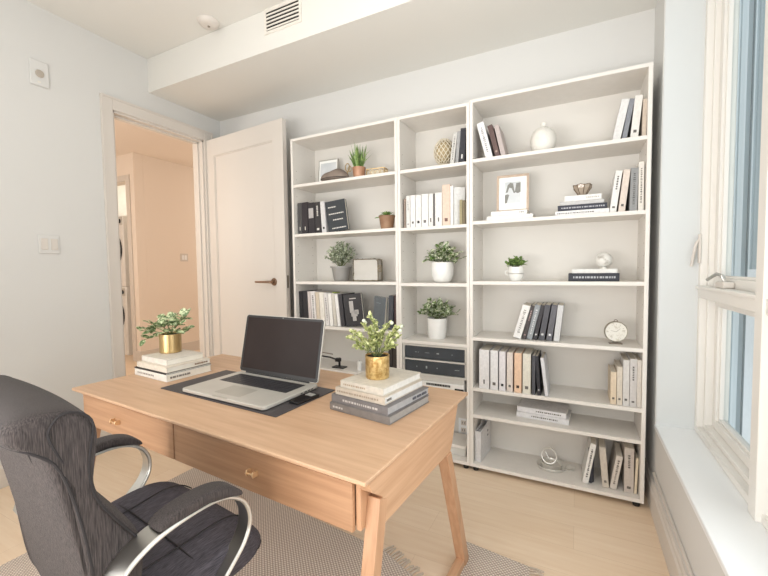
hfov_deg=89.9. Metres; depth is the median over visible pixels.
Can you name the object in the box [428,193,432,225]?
book
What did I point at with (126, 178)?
trim
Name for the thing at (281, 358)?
laptop
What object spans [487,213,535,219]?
book
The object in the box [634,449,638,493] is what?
book
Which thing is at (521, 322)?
print
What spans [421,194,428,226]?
book
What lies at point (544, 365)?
book
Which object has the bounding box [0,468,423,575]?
area rug
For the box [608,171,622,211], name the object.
book
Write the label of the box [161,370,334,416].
desk mat
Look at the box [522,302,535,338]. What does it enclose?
book
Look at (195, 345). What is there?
baseboard
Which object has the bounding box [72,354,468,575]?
writing desk
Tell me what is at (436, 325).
potted plant
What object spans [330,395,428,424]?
book
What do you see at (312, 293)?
book
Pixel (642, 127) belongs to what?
book
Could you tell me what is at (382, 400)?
book
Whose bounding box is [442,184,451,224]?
book
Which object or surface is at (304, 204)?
book
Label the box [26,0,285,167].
ceiling
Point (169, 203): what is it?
wall
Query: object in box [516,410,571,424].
book
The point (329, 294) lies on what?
book
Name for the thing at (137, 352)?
baseboard
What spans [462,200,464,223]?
book
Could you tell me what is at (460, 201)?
book
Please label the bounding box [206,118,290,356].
door
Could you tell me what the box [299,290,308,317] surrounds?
book
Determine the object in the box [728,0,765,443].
window glass
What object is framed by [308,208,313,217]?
print
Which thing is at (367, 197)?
bookcase
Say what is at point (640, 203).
book
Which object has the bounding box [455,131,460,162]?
book
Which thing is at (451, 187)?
book
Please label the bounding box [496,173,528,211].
picture frame
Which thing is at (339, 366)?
clamp
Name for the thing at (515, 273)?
potted plant
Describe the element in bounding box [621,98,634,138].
book
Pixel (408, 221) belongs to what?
book
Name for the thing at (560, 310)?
book
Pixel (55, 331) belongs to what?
wall
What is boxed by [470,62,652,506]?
bookcase
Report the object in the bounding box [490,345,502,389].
book
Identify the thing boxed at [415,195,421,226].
book
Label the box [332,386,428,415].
book
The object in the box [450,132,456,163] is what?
book
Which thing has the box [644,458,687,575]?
baseboard
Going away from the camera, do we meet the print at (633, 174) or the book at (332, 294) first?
the print at (633, 174)
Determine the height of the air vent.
0.158 m
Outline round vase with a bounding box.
[530,122,556,150]
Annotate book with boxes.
[134,363,209,374]
[135,364,211,381]
[137,357,210,372]
[142,349,203,365]
[298,203,302,233]
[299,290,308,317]
[302,202,308,233]
[302,290,316,317]
[307,202,315,232]
[307,290,320,317]
[310,290,328,318]
[314,202,321,232]
[315,291,327,318]
[319,291,336,324]
[320,201,328,232]
[323,291,340,325]
[325,199,349,231]
[328,292,340,325]
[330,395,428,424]
[331,292,347,325]
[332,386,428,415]
[334,292,350,325]
[336,379,422,405]
[338,292,354,326]
[340,367,420,395]
[343,293,364,326]
[372,296,387,328]
[388,295,394,329]
[388,343,396,367]
[393,346,396,367]
[394,295,395,324]
[404,199,405,227]
[406,196,410,227]
[410,195,415,226]
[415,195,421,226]
[420,375,466,391]
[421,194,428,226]
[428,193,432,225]
[433,194,434,225]
[435,192,441,225]
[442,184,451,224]
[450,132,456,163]
[450,186,454,224]
[454,187,464,224]
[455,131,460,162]
[459,128,465,161]
[459,200,461,223]
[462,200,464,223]
[477,121,494,157]
[479,344,494,388]
[487,124,500,155]
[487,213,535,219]
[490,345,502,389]
[491,209,529,215]
[494,124,507,154]
[499,346,509,390]
[507,347,516,391]
[513,302,531,338]
[514,347,524,392]
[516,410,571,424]
[517,398,568,418]
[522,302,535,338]
[523,348,533,393]
[527,302,541,339]
[532,349,537,394]
[533,302,545,339]
[535,350,542,394]
[539,302,551,339]
[540,352,549,395]
[546,302,558,340]
[553,302,564,341]
[555,208,608,215]
[558,202,606,210]
[560,199,603,205]
[565,193,601,201]
[568,273,619,280]
[572,268,616,272]
[582,436,596,483]
[588,448,593,482]
[598,438,608,487]
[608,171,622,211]
[608,364,616,404]
[608,441,622,489]
[612,99,629,139]
[614,359,622,404]
[616,169,630,211]
[620,353,629,405]
[620,441,633,493]
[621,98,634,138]
[625,167,638,210]
[626,352,636,406]
[627,95,642,137]
[633,353,641,407]
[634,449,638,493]
[636,161,644,209]
[638,99,646,135]
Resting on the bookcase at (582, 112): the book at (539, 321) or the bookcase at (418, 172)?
the book at (539, 321)
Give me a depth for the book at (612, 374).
2.06 m
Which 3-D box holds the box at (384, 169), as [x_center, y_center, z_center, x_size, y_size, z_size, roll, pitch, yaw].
[-0.045,-0.812,2.723,0.154,0.060,0.066,0,3,22]
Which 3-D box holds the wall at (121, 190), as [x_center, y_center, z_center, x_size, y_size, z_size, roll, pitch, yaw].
[-3.933,-0.453,6.347,1.470,2.920,1.049,1,3,27]
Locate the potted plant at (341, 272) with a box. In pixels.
[324,241,356,280]
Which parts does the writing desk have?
leg, handle, drawer, handle, drawer, leg, leg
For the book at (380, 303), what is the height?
0.241 m
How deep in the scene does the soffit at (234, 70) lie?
2.50 m
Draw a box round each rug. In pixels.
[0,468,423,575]
[460,541,543,575]
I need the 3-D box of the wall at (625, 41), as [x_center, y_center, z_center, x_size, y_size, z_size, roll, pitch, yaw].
[0.074,-0.351,2.957,3.815,2.950,0.100,1,3,27]
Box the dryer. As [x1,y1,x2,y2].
[119,216,129,285]
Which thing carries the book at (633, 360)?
on the bookcase at (582, 112)
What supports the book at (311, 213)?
on the bookcase at (367, 197)
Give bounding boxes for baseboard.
[0,430,111,488]
[136,351,140,360]
[140,340,199,360]
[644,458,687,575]
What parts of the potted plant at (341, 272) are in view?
pot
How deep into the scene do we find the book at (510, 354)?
2.29 m
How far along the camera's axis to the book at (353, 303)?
2.80 m
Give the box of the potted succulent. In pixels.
[375,211,394,228]
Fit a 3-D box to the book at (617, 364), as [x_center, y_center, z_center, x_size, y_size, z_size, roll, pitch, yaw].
[1.295,0.517,2.128,0.025,0.206,0.191,1,3,27]
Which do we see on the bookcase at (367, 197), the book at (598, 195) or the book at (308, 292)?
the book at (308, 292)
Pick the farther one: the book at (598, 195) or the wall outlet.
the wall outlet
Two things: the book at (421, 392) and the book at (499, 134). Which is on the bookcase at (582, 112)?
the book at (499, 134)
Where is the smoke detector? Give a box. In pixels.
[197,15,219,29]
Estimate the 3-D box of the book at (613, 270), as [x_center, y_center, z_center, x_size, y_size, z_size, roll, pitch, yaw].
[1.182,-0.097,2.168,0.218,0.024,0.150,1,3,27]
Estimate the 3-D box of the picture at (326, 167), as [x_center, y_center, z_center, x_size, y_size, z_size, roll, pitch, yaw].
[-0.437,-0.928,3.012,0.140,0.105,0.002,1,-3,24]
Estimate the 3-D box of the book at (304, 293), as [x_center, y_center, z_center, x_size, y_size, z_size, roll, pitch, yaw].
[-0.565,0.147,3.059,0.055,0.259,0.191,1,3,27]
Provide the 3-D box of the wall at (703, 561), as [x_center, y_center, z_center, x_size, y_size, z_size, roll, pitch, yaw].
[0.617,-0.207,0.093,0.275,2.970,4.540,1,3,27]
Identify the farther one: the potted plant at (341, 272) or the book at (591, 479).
the potted plant at (341, 272)
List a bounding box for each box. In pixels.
[352,258,382,280]
[366,167,387,174]
[450,432,466,456]
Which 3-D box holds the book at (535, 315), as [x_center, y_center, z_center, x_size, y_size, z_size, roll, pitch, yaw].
[0.916,0.195,2.329,0.076,0.209,0.191,1,3,27]
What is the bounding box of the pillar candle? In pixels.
[357,360,361,370]
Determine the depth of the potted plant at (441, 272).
2.55 m
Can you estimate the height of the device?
0.012 m
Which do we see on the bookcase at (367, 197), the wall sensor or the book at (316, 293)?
the book at (316, 293)
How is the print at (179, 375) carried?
on the book at (183, 374)
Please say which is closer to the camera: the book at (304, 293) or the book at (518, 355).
the book at (518, 355)
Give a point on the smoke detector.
(207, 22)
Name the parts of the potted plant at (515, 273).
pot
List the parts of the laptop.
lid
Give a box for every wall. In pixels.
[0,0,219,461]
[116,152,150,350]
[117,185,126,215]
[142,155,199,349]
[220,8,654,457]
[646,0,724,575]
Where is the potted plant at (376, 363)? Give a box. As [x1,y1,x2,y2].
[346,311,402,379]
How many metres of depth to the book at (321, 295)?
2.90 m
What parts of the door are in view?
panel, panel moulding, lever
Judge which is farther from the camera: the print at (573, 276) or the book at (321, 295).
the book at (321, 295)
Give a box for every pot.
[352,166,365,176]
[379,215,394,228]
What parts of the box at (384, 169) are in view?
panel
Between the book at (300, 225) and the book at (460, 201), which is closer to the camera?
the book at (460, 201)
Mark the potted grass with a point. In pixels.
(358, 160)
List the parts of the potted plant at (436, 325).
pot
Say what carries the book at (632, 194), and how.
on the bookcase at (582, 112)
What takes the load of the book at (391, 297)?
on the bookcase at (367, 197)
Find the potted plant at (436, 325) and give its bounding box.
[417,296,459,338]
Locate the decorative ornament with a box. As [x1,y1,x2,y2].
[537,447,565,472]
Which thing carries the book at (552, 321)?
on the bookcase at (582, 112)
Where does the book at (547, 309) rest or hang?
on the bookcase at (582, 112)
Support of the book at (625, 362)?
on the bookcase at (582, 112)
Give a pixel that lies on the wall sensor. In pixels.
(38, 71)
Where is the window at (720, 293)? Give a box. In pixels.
[690,0,767,530]
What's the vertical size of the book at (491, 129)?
0.198 m
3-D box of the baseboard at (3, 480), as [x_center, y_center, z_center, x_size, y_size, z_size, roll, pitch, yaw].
[-2.776,1.167,1.280,0.016,0.152,3.483,1,3,27]
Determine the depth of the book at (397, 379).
1.41 m
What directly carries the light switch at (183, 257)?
attached to the wall at (169, 203)
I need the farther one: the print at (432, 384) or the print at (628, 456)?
the print at (432, 384)
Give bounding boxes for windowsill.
[654,424,767,575]
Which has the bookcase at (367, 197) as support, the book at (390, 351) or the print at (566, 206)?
the book at (390, 351)
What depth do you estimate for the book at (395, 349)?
2.65 m
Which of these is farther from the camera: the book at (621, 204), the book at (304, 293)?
the book at (304, 293)
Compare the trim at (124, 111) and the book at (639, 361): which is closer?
the book at (639, 361)
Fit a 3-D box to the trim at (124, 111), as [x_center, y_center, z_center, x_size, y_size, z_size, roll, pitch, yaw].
[-1.845,-0.138,3.236,0.149,2.545,0.937,1,3,27]
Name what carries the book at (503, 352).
on the bookcase at (582, 112)
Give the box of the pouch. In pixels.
[321,168,348,180]
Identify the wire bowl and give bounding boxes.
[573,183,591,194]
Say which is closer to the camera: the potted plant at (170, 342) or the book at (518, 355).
the potted plant at (170, 342)
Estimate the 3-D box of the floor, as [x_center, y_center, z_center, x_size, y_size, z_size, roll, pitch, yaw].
[-2.598,1.129,4.167,9.645,0.060,9.000,1,3,27]
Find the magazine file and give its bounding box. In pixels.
[475,419,490,461]
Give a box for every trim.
[99,93,213,377]
[117,174,136,361]
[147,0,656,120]
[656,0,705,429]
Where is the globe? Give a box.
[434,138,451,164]
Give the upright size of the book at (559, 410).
0.030 m
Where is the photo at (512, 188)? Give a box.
[505,181,520,202]
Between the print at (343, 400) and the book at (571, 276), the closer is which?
the print at (343, 400)
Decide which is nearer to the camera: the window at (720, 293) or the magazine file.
the window at (720, 293)
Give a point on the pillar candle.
(359, 363)
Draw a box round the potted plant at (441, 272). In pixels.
[422,241,466,282]
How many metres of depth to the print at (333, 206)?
2.83 m
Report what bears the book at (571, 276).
on the bookcase at (582, 112)
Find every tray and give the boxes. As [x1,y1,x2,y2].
[537,457,565,472]
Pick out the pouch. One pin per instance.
(338, 173)
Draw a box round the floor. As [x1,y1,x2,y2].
[0,350,669,575]
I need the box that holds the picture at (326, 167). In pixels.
[320,162,335,176]
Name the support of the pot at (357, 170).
attached to the potted grass
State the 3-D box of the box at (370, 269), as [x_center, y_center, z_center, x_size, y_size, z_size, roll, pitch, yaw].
[-0.108,-0.132,2.799,0.228,0.167,0.111,0,3,19]
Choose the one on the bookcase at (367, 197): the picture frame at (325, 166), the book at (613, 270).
the picture frame at (325, 166)
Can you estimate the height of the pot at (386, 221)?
0.096 m
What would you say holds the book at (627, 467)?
on the bookcase at (582, 112)
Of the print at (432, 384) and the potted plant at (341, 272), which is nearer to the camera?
the print at (432, 384)
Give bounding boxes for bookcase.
[290,117,399,374]
[397,102,469,468]
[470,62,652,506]
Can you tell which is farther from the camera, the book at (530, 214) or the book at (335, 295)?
the book at (335, 295)
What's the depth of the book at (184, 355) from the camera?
1.94 m
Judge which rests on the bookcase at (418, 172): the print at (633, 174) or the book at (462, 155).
the book at (462, 155)
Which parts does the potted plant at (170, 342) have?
pot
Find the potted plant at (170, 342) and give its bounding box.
[136,308,194,353]
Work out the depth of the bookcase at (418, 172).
2.64 m
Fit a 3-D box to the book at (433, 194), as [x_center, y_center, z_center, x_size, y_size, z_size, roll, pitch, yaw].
[0.364,-0.506,2.557,0.010,0.210,0.190,1,3,27]
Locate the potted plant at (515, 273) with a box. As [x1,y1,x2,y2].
[505,256,526,280]
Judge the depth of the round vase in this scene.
2.17 m
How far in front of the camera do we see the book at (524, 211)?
2.27 m
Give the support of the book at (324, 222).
on the bookcase at (367, 197)
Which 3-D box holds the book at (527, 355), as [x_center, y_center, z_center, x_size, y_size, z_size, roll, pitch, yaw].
[0.875,0.497,2.329,0.044,0.236,0.191,1,3,27]
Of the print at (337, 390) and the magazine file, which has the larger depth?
the magazine file
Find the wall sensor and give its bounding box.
[28,57,48,88]
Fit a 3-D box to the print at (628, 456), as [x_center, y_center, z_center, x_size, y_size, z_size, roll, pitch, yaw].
[1.317,0.989,2.066,0.018,0.185,0.001,1,3,27]
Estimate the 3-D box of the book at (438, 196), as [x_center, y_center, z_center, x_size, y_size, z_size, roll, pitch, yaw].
[0.391,-0.507,2.543,0.046,0.214,0.191,1,3,27]
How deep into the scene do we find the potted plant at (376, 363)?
1.44 m
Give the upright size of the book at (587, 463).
0.237 m
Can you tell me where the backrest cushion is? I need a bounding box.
[0,376,142,575]
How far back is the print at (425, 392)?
1.45 m
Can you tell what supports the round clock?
on the bookcase at (582, 112)
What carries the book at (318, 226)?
on the bookcase at (367, 197)
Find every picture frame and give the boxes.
[318,158,338,181]
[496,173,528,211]
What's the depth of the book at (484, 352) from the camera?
2.36 m
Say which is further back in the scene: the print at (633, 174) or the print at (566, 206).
the print at (566, 206)
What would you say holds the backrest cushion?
on the office chair
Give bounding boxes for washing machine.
[122,286,132,354]
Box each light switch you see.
[38,234,59,253]
[180,254,187,260]
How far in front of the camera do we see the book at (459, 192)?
2.42 m
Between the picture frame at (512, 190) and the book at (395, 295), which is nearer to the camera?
the picture frame at (512, 190)
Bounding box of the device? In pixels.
[289,392,319,404]
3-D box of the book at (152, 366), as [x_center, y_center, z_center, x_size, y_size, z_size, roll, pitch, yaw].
[-1.082,0.383,1.984,0.270,0.026,0.230,1,3,31]
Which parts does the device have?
glass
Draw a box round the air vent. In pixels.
[264,0,301,35]
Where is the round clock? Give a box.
[604,319,627,343]
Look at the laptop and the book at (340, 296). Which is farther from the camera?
the book at (340, 296)
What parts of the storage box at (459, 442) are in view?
lid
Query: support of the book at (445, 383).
on the bookcase at (418, 172)
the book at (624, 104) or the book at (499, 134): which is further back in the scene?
the book at (499, 134)
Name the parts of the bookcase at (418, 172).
panel, panel, shelf, shelf, shelf, shelf, panel, panel, panel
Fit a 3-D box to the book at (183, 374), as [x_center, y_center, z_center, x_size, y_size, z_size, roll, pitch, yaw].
[-1.084,0.419,1.981,0.286,0.034,0.236,1,3,31]
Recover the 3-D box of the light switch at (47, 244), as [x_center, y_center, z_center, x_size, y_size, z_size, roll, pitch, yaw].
[-2.158,-0.282,2.479,0.013,0.120,0.112,1,3,27]
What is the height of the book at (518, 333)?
0.208 m
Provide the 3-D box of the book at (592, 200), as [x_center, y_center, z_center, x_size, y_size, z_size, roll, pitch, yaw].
[1.114,-0.472,2.171,0.216,0.022,0.160,1,3,27]
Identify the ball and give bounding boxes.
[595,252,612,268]
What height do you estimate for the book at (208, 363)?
0.006 m
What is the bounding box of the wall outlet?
[459,418,466,434]
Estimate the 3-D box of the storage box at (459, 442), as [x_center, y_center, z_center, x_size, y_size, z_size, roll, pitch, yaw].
[0.415,1.052,2.639,0.346,0.070,0.186,1,3,27]
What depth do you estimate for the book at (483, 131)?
2.31 m
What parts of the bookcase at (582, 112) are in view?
panel, panel, shelf, shelf, shelf, shelf, shelf, shelf, panel, panel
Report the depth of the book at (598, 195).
2.10 m
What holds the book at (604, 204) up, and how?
on the book at (601, 210)
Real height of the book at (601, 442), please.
0.226 m
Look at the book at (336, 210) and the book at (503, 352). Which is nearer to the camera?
the book at (503, 352)
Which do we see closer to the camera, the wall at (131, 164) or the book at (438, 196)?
the book at (438, 196)
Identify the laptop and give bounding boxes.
[183,314,325,409]
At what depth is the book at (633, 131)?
1.97 m
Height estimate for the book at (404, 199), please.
0.196 m
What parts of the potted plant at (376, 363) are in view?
pot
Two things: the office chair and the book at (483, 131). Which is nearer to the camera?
the office chair
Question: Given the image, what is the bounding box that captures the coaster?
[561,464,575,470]
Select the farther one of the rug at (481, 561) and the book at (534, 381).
the book at (534, 381)
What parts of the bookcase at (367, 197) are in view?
panel, panel, shelf, shelf, shelf, shelf, panel, shelf, panel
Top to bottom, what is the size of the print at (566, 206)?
0.007 m
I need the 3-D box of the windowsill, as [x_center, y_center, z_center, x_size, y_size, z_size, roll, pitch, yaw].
[0.677,0.809,0.248,0.274,0.022,3.769,1,3,27]
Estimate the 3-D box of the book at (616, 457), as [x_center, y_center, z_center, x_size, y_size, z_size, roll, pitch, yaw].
[1.309,1.001,2.182,0.060,0.194,0.201,1,3,27]
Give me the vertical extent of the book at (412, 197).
0.214 m
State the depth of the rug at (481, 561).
1.63 m
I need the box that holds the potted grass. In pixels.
[348,144,369,176]
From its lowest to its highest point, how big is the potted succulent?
0.129 m
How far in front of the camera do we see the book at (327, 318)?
2.88 m
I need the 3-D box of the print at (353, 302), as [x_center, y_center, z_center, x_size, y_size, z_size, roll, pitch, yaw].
[-0.218,0.156,2.800,0.068,0.168,0.001,-6,1,19]
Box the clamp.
[322,352,346,368]
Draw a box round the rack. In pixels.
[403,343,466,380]
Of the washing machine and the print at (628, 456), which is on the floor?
the washing machine
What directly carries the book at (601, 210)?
on the bookcase at (582, 112)
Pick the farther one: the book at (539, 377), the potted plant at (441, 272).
the potted plant at (441, 272)
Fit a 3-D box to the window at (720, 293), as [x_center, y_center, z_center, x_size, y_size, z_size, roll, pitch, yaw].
[0.719,-0.333,0.164,0.148,2.268,3.770,1,3,27]
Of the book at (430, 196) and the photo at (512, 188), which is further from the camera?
the book at (430, 196)
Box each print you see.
[170,372,189,378]
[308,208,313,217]
[328,206,345,228]
[337,390,377,400]
[343,400,376,409]
[349,298,358,320]
[413,391,426,399]
[426,382,449,387]
[481,127,488,151]
[517,310,525,332]
[561,205,604,208]
[573,276,615,277]
[627,455,630,488]
[632,173,635,203]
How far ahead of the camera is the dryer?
5.83 m
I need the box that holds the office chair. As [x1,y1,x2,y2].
[0,375,261,575]
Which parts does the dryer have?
door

